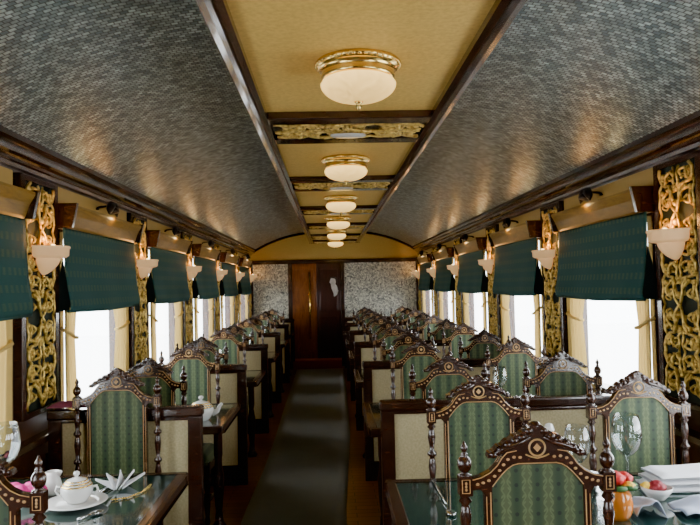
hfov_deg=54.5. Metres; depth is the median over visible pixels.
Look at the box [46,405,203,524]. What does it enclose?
divider
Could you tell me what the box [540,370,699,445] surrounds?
trim
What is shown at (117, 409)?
dining chair
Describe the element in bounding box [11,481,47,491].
flower bowl
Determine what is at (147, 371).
dining chair
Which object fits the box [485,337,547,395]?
dining chair
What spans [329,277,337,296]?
wall ornament
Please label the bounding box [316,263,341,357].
door
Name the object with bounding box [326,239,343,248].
ceiling lamp
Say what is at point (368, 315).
dining chair
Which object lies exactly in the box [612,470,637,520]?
flower vase
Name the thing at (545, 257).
wall sconce
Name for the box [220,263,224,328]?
curtain
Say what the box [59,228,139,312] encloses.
blind
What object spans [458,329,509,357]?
dining chair
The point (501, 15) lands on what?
trim
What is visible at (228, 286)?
blind
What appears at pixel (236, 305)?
carved panel
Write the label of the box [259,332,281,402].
divider
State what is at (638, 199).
pelmet
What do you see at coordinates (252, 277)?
wall sconce
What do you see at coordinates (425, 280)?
blind
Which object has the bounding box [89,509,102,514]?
spoon bowl
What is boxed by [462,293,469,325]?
curtain
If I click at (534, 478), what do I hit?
dining chair
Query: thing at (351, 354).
dining table
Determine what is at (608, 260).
blind
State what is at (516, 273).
blind
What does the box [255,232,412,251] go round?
trim
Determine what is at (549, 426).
shaker
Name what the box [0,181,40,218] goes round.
pelmet
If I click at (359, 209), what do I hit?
ceiling beam
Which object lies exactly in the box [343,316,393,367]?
divider
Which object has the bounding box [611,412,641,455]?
bowl
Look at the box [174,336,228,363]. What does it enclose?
dining chair
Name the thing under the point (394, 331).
dining chair
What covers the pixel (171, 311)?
window
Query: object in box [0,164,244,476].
wall
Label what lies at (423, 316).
dining chair
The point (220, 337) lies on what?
dining chair
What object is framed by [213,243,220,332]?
carved panel
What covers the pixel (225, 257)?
pelmet
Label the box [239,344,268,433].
divider
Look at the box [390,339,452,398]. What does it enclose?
dining chair
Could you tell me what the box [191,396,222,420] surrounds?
teapot
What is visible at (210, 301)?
curtain
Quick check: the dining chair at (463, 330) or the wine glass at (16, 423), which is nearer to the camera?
the wine glass at (16, 423)
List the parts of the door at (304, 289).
handle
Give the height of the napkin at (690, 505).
0.058 m
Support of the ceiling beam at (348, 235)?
attached to the ceiling panel at (282, 41)
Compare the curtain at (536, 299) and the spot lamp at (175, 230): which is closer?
the curtain at (536, 299)
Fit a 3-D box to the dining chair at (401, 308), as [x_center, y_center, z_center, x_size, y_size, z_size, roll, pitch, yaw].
[1.002,1.411,12.581,0.468,1.210,0.461,-1,-2,-2]
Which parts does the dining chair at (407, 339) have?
frame, panel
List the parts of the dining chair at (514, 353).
post, panel, frame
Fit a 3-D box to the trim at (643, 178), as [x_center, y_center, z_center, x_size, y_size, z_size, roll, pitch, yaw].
[1.633,-0.421,5.454,0.022,0.100,15.340,-1,-2,-2]
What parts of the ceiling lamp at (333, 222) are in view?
lamp shade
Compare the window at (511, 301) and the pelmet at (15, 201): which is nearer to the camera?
the pelmet at (15, 201)
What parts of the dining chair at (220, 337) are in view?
panel, frame, post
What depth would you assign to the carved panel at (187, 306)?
7.48 m
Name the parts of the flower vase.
flower, flower, flower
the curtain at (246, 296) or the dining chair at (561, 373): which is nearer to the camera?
the dining chair at (561, 373)
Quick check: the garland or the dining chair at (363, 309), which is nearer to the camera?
the garland
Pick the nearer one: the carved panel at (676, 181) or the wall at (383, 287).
the carved panel at (676, 181)
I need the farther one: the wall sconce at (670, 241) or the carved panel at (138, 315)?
the carved panel at (138, 315)
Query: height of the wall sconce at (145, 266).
0.188 m
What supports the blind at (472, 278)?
attached to the window at (471, 295)
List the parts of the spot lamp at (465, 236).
lamp shade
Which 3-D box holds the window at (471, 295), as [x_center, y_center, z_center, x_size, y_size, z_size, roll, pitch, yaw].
[1.607,0.423,8.405,0.097,1.187,1.305,-1,-2,-2]
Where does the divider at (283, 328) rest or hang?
on the floor
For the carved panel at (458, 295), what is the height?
1.267 m
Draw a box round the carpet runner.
[240,368,349,524]
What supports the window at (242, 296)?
in the wall at (25, 466)
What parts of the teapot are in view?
lid, spout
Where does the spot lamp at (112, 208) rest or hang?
attached to the wall at (25, 466)
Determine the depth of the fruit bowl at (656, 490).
2.59 m
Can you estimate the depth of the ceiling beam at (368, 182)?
5.41 m
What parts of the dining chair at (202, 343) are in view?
panel, frame, post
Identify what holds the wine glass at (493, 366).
on the dining table at (371, 410)
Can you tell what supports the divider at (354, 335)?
on the floor
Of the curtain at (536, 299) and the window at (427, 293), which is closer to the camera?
the curtain at (536, 299)
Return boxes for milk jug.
[45,469,62,495]
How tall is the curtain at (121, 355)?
1.118 m
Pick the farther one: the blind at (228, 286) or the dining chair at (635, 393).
the blind at (228, 286)
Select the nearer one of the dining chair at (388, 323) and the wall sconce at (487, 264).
the wall sconce at (487, 264)
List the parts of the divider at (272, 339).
panel, rail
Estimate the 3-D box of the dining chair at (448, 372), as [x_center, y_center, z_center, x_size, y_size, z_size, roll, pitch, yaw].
[0.572,1.140,4.122,0.468,1.210,0.461,-1,-2,-2]
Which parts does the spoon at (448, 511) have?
handle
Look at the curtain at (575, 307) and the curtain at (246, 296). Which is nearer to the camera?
the curtain at (575, 307)
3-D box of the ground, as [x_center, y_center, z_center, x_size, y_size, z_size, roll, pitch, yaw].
[-0.167,2.921,7.404,60.000,0.100,65.000,-1,-2,-2]
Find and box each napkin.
[95,469,144,489]
[632,496,667,518]
[635,478,699,492]
[638,472,699,485]
[641,463,699,479]
[667,494,699,515]
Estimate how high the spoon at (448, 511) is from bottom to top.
0.012 m
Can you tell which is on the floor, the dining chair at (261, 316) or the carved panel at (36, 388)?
the dining chair at (261, 316)
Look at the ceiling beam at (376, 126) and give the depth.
3.45 m
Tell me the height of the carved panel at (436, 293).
1.267 m
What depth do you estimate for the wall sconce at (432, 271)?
11.31 m
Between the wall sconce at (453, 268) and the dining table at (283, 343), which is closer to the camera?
the wall sconce at (453, 268)
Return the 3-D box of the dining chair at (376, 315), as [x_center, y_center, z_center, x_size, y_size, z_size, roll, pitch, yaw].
[0.396,1.337,9.966,0.468,1.210,0.461,-1,-2,-3]
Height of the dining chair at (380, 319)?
1.210 m
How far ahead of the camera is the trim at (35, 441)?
3.42 m
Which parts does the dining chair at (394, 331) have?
post, frame, panel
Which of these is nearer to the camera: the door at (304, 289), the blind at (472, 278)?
the blind at (472, 278)
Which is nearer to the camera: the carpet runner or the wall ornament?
the carpet runner
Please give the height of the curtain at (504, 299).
1.118 m
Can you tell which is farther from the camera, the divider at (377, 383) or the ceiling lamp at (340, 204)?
the ceiling lamp at (340, 204)
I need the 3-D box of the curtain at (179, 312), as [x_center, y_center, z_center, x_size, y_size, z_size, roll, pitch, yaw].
[-1.758,0.470,6.938,0.054,1.118,0.477,-1,-2,-4]
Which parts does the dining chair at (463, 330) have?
post, frame, panel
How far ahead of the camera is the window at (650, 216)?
3.81 m
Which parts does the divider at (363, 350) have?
rail, panel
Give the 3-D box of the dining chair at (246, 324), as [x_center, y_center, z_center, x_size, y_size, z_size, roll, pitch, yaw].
[-1.343,1.335,8.739,0.468,1.210,0.461,-1,-2,-3]
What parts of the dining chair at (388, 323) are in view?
panel, frame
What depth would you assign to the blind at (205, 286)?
8.32 m
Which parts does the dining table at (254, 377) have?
leg, glass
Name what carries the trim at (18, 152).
attached to the wall at (25, 466)
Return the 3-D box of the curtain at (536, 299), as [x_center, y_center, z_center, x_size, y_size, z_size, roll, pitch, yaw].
[1.601,0.361,5.877,0.053,1.118,0.257,-1,-2,-5]
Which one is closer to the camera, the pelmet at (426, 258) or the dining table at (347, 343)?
the dining table at (347, 343)
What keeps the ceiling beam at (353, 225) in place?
attached to the ceiling panel at (282, 41)
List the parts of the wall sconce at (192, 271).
lamp shade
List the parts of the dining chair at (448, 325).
frame, panel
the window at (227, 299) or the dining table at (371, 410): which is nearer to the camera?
the dining table at (371, 410)
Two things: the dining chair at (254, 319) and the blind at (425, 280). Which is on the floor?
the dining chair at (254, 319)
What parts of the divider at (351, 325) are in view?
rail, panel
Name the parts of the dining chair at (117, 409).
post, frame, panel, post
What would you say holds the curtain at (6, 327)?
hanging from the pelmet at (15, 201)
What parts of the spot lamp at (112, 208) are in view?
lamp shade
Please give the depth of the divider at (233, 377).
5.60 m
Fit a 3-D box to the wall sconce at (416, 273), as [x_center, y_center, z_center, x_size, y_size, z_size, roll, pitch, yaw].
[1.294,0.252,13.369,0.151,0.188,0.280,-1,-2,-2]
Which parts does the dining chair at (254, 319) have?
frame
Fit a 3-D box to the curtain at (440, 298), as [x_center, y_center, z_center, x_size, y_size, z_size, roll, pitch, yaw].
[1.451,0.528,10.816,0.054,1.118,0.477,-1,-2,0]
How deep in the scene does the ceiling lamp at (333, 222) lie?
8.31 m
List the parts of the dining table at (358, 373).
glass, leg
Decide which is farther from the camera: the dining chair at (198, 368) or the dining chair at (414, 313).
the dining chair at (414, 313)
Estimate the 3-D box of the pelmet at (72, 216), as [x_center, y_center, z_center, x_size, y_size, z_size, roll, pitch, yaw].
[-1.675,-0.249,4.643,0.150,0.142,1.430,-1,-2,-2]
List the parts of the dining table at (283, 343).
leg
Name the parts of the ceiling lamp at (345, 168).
lamp shade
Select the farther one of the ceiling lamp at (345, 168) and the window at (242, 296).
the window at (242, 296)
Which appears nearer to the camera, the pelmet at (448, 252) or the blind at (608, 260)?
the blind at (608, 260)
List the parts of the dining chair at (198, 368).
panel, frame, leg, seat, seat rail, post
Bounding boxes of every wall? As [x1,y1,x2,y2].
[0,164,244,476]
[251,234,416,318]
[418,148,699,464]
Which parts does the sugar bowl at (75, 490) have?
handle, lid, lid knob, handle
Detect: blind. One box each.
[0,214,33,320]
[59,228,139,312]
[148,247,189,303]
[193,256,218,298]
[220,262,237,296]
[238,266,251,294]
[418,262,432,290]
[434,257,454,291]
[457,250,486,293]
[492,237,542,295]
[555,212,657,300]
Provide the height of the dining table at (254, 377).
0.770 m
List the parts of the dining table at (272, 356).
leg, glass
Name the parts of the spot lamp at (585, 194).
lamp shade, arm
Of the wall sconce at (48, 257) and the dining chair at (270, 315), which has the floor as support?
the dining chair at (270, 315)
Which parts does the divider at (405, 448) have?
rail, panel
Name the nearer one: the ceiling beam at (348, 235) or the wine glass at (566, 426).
the wine glass at (566, 426)
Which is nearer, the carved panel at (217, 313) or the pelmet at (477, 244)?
the pelmet at (477, 244)
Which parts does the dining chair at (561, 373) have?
post, panel, frame, post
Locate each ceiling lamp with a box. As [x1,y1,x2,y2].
[314,48,400,109]
[321,154,369,185]
[324,195,357,215]
[325,216,350,231]
[326,229,346,241]
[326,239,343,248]
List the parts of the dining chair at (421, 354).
post, frame, panel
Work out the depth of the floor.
5.58 m
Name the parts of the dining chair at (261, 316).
panel, frame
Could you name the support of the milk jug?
on the dining table at (151, 506)
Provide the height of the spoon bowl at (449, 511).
0.010 m
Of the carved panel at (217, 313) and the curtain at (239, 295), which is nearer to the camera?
the carved panel at (217, 313)
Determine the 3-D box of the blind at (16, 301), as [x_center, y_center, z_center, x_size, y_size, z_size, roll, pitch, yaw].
[-1.620,0.010,2.714,0.105,0.505,1.430,-1,-2,-2]
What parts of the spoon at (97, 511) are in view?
handle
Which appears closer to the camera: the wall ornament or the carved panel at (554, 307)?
the carved panel at (554, 307)
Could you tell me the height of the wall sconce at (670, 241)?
0.188 m
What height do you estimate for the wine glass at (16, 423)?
0.301 m
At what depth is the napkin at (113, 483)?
2.91 m
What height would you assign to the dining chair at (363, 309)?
1.210 m
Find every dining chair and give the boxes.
[0,455,47,524]
[72,368,163,524]
[112,357,187,405]
[159,343,220,524]
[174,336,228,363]
[202,328,247,430]
[215,323,254,343]
[229,318,263,343]
[237,316,269,331]
[248,313,275,331]
[253,311,278,323]
[261,309,283,323]
[352,307,376,321]
[356,308,381,321]
[357,310,385,329]
[362,313,393,329]
[363,316,397,340]
[369,320,408,340]
[372,324,417,359]
[381,331,434,359]
[390,306,413,320]
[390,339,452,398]
[394,308,419,320]
[401,309,428,328]
[408,312,438,328]
[409,354,488,398]
[416,314,449,339]
[426,374,530,477]
[427,318,464,339]
[441,323,484,357]
[457,421,616,524]
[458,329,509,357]
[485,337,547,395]
[522,351,602,395]
[585,370,690,471]
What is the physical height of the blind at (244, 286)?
0.505 m
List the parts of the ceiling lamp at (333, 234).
lamp shade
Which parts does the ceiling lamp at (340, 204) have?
lamp shade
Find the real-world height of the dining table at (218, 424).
0.770 m
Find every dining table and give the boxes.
[6,472,187,524]
[176,403,240,524]
[246,370,265,456]
[268,351,279,417]
[280,340,288,392]
[345,339,350,391]
[348,351,355,417]
[353,369,364,457]
[363,402,382,524]
[385,472,699,524]
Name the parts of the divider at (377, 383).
rail, panel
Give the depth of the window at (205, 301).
9.01 m
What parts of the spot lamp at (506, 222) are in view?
lamp shade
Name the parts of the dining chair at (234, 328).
panel, frame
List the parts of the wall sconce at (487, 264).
lamp shade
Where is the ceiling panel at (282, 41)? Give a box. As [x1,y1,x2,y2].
[226,0,495,239]
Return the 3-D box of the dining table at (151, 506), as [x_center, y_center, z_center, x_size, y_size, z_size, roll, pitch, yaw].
[-1.173,1.348,2.612,0.906,0.770,1.060,-1,-2,-2]
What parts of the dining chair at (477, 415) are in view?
post, panel, frame, post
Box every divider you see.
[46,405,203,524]
[167,364,247,485]
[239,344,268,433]
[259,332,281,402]
[272,324,289,382]
[281,319,294,369]
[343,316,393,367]
[346,321,405,380]
[349,329,421,400]
[354,339,448,430]
[362,357,539,480]
[379,394,610,524]
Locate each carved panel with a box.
[13,172,59,421]
[127,213,148,372]
[180,232,193,346]
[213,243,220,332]
[232,251,238,324]
[246,256,251,317]
[417,252,422,312]
[432,246,439,317]
[453,237,463,324]
[486,224,501,342]
[540,201,568,357]
[653,149,699,411]
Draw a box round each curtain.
[0,319,13,454]
[60,261,78,400]
[113,307,129,371]
[148,249,157,360]
[174,302,183,348]
[193,257,198,339]
[208,298,214,340]
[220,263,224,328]
[230,296,234,324]
[238,267,241,321]
[245,295,248,318]
[422,291,425,312]
[430,262,433,314]
[438,291,443,321]
[451,258,454,322]
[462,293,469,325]
[481,251,487,329]
[499,294,510,343]
[532,239,542,370]
[566,298,587,374]
[634,246,655,377]
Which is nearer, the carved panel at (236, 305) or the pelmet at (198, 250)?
the pelmet at (198, 250)
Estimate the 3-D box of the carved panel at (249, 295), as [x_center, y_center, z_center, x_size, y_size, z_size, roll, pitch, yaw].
[-1.966,0.502,13.257,0.068,1.267,0.470,-1,-2,-2]
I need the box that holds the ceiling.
[0,0,699,248]
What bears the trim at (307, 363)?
attached to the wall at (383, 287)
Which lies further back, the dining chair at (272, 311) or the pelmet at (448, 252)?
the dining chair at (272, 311)
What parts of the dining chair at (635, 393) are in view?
post, frame, panel, post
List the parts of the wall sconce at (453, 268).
lamp shade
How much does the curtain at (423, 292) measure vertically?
1.118 m
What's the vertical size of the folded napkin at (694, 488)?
0.031 m
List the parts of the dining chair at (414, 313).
frame, panel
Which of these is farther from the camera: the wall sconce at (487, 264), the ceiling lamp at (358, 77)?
the wall sconce at (487, 264)
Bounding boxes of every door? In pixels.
[292,264,317,358]
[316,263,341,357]
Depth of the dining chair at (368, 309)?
11.71 m
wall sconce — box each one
[31,244,70,278]
[136,258,158,280]
[187,265,201,281]
[216,269,227,282]
[236,272,244,282]
[250,274,256,283]
[412,271,419,278]
[426,268,435,278]
[447,264,458,277]
[478,259,493,274]
[531,249,554,271]
[646,228,689,263]
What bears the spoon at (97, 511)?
on the dining table at (151, 506)
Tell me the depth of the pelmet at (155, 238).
6.31 m
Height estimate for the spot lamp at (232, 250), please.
0.097 m
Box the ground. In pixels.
[64,323,652,400]
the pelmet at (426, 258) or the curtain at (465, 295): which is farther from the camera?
the pelmet at (426, 258)
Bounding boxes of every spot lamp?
[96,201,119,216]
[164,226,180,236]
[202,240,213,247]
[225,248,235,254]
[461,233,473,241]
[502,217,518,228]
[578,187,602,203]
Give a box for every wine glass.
[2,421,20,463]
[492,366,507,387]
[564,424,590,462]
[611,412,641,488]
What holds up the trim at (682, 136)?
attached to the wall at (694, 419)
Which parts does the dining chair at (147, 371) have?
panel, frame, post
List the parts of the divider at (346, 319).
rail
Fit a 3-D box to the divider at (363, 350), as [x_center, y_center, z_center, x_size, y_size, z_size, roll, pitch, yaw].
[0.797,1.366,7.621,1.487,0.990,0.080,-1,-2,-2]
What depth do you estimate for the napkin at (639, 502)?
2.44 m
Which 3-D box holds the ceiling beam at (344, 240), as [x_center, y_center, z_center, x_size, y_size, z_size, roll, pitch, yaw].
[-0.287,-0.384,12.767,0.800,0.073,0.580,-1,-2,-2]
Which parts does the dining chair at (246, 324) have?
panel, frame, post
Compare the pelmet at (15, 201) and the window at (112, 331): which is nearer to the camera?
the pelmet at (15, 201)
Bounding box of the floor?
[204,366,380,524]
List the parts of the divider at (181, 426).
rail, panel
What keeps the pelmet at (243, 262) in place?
attached to the wall at (25, 466)
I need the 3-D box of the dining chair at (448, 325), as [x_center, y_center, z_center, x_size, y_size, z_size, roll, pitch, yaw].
[1.119,1.257,8.039,0.468,1.210,0.461,-1,-2,-2]
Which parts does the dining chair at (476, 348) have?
post, frame, panel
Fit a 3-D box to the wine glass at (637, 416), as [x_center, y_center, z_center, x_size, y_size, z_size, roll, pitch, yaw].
[1.137,0.771,2.791,0.122,0.293,0.122,-1,-2,-2]
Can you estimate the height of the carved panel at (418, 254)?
1.267 m
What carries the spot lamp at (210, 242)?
attached to the wall at (25, 466)
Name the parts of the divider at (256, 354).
panel, rail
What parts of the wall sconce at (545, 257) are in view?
lamp shade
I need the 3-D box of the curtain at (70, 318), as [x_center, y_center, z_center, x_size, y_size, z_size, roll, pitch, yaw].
[-1.674,0.374,4.111,0.053,1.118,0.257,-1,-2,2]
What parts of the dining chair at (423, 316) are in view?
frame, panel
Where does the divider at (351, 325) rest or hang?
on the floor
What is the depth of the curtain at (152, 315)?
5.98 m
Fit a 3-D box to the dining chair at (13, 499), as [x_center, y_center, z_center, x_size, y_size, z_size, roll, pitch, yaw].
[-1.092,1.109,2.086,0.468,1.210,0.461,-1,-2,-5]
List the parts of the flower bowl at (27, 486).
flower, flower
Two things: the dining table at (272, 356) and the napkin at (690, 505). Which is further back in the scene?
the dining table at (272, 356)
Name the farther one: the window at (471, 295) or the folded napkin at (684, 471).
the window at (471, 295)
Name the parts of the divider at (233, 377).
panel, rail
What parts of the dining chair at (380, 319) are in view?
frame, panel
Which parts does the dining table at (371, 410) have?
glass, leg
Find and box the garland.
[110,484,151,499]
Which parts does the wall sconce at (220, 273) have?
lamp shade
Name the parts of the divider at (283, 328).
panel, rail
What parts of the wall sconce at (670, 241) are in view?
lamp shade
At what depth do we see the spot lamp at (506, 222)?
6.41 m
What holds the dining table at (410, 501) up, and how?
on the floor
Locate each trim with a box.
[0,125,255,255]
[0,166,245,258]
[0,429,47,461]
[194,0,313,243]
[251,258,418,365]
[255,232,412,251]
[293,358,341,368]
[356,0,527,242]
[412,110,699,252]
[422,167,652,255]
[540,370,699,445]
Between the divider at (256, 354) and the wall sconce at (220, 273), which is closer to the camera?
the divider at (256, 354)
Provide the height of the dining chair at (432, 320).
1.210 m
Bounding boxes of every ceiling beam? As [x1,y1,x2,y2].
[267,110,431,143]
[290,175,393,191]
[301,205,376,214]
[307,222,365,228]
[311,233,359,238]
[313,239,356,243]
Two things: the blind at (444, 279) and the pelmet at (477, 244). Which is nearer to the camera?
the pelmet at (477, 244)
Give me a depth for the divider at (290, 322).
13.26 m
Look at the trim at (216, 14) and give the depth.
2.67 m
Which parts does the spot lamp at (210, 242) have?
lamp shade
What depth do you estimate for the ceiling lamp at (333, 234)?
10.26 m
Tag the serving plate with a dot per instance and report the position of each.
(56, 503)
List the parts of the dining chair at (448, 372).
post, frame, panel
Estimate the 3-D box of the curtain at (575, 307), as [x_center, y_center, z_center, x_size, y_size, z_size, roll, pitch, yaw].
[1.631,0.327,4.867,0.054,1.118,0.477,-1,-2,0]
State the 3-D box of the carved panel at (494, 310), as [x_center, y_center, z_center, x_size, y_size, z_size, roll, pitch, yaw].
[1.563,0.231,7.417,0.068,1.267,0.470,-1,-2,-2]
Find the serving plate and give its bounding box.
[48,491,107,510]
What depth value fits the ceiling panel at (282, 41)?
2.43 m
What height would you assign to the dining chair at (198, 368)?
1.210 m
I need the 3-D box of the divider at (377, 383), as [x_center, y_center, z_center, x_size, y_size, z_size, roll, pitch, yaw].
[0.855,1.300,5.673,1.487,0.990,0.080,-1,-2,-2]
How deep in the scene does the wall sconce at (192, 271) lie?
7.44 m
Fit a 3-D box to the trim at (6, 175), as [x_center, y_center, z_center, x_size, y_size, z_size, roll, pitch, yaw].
[-1.770,-0.341,5.604,0.022,0.100,14.820,-1,-2,-2]
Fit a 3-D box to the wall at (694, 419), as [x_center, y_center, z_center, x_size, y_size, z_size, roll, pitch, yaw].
[1.707,0.564,5.465,0.115,2.400,16.645,-1,-2,-2]
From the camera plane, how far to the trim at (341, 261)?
13.69 m
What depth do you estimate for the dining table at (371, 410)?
4.42 m
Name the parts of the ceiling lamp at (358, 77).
lamp shade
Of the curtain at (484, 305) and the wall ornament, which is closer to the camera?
the curtain at (484, 305)
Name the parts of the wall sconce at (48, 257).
lamp shade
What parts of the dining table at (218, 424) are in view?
glass, leg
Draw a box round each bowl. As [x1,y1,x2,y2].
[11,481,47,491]
[54,471,98,503]
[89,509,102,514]
[445,509,455,514]
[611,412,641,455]
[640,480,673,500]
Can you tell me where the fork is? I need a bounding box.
[99,473,133,491]
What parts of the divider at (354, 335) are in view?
rail, panel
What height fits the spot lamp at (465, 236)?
0.097 m
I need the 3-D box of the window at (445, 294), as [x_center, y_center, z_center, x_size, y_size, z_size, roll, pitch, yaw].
[1.547,0.490,10.388,0.097,1.187,1.305,-1,-2,-2]
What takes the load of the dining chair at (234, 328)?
on the floor
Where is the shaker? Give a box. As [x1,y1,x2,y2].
[544,423,553,430]
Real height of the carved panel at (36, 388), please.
1.267 m
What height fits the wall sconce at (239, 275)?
0.188 m
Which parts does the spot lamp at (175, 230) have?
lamp shade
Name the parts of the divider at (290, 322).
panel, rail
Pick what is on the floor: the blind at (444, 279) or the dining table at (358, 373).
the dining table at (358, 373)
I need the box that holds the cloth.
[46,401,85,408]
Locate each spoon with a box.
[77,509,102,520]
[430,476,455,514]
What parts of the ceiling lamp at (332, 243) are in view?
lamp shade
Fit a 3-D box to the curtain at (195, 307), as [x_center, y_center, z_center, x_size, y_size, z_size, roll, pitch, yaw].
[-1.789,0.504,7.947,0.053,1.118,0.257,-1,-2,2]
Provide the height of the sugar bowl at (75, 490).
0.120 m
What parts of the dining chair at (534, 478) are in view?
post, frame, panel, post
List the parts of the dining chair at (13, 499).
panel, frame, post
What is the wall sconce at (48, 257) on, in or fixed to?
attached to the carved panel at (36, 388)
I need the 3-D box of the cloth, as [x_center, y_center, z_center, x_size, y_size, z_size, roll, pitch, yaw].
[-1.468,0.766,3.669,0.302,0.044,0.093,-1,-2,-2]
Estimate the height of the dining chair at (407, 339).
1.210 m
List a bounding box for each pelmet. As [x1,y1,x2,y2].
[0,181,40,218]
[58,203,143,242]
[147,230,192,253]
[192,244,220,260]
[220,252,239,264]
[238,257,252,267]
[416,254,432,263]
[431,247,453,260]
[453,237,485,254]
[487,220,540,246]
[548,186,653,231]
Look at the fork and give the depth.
2.91 m
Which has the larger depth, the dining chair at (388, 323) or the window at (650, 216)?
the dining chair at (388, 323)
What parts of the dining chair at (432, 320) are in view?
panel, frame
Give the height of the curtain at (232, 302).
1.118 m
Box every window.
[58,229,115,407]
[148,248,174,363]
[193,257,208,339]
[225,297,229,327]
[238,266,244,320]
[425,262,432,314]
[443,257,453,318]
[468,250,487,331]
[509,238,543,343]
[583,213,659,393]
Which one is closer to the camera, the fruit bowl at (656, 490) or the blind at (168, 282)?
the fruit bowl at (656, 490)
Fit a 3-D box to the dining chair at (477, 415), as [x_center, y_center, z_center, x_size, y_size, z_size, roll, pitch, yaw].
[0.585,1.095,2.799,0.468,1.210,0.461,-1,-2,-2]
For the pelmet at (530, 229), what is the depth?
6.19 m
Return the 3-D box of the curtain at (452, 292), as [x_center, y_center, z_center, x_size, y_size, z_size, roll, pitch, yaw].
[1.481,0.495,9.843,0.053,1.118,0.257,-1,-2,-5]
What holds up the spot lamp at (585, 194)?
attached to the wall at (694, 419)
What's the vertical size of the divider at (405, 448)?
0.990 m
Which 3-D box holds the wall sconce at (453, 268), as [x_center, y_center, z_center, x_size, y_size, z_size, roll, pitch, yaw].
[1.414,0.118,9.403,0.151,0.188,0.280,-1,-2,-2]
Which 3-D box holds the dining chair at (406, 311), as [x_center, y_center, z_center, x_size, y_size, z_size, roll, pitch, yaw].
[1.002,1.389,11.935,0.468,1.210,0.461,-1,-2,-1]
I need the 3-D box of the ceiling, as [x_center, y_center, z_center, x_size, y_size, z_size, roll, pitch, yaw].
[-0.082,-0.704,5.727,3.420,0.430,16.100,-1,-2,-2]
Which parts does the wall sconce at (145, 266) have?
lamp shade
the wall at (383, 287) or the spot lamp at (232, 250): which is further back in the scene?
the wall at (383, 287)
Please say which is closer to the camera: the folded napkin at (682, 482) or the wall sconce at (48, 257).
the folded napkin at (682, 482)
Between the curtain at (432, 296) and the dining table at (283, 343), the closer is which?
the dining table at (283, 343)
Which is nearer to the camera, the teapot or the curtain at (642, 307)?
the curtain at (642, 307)

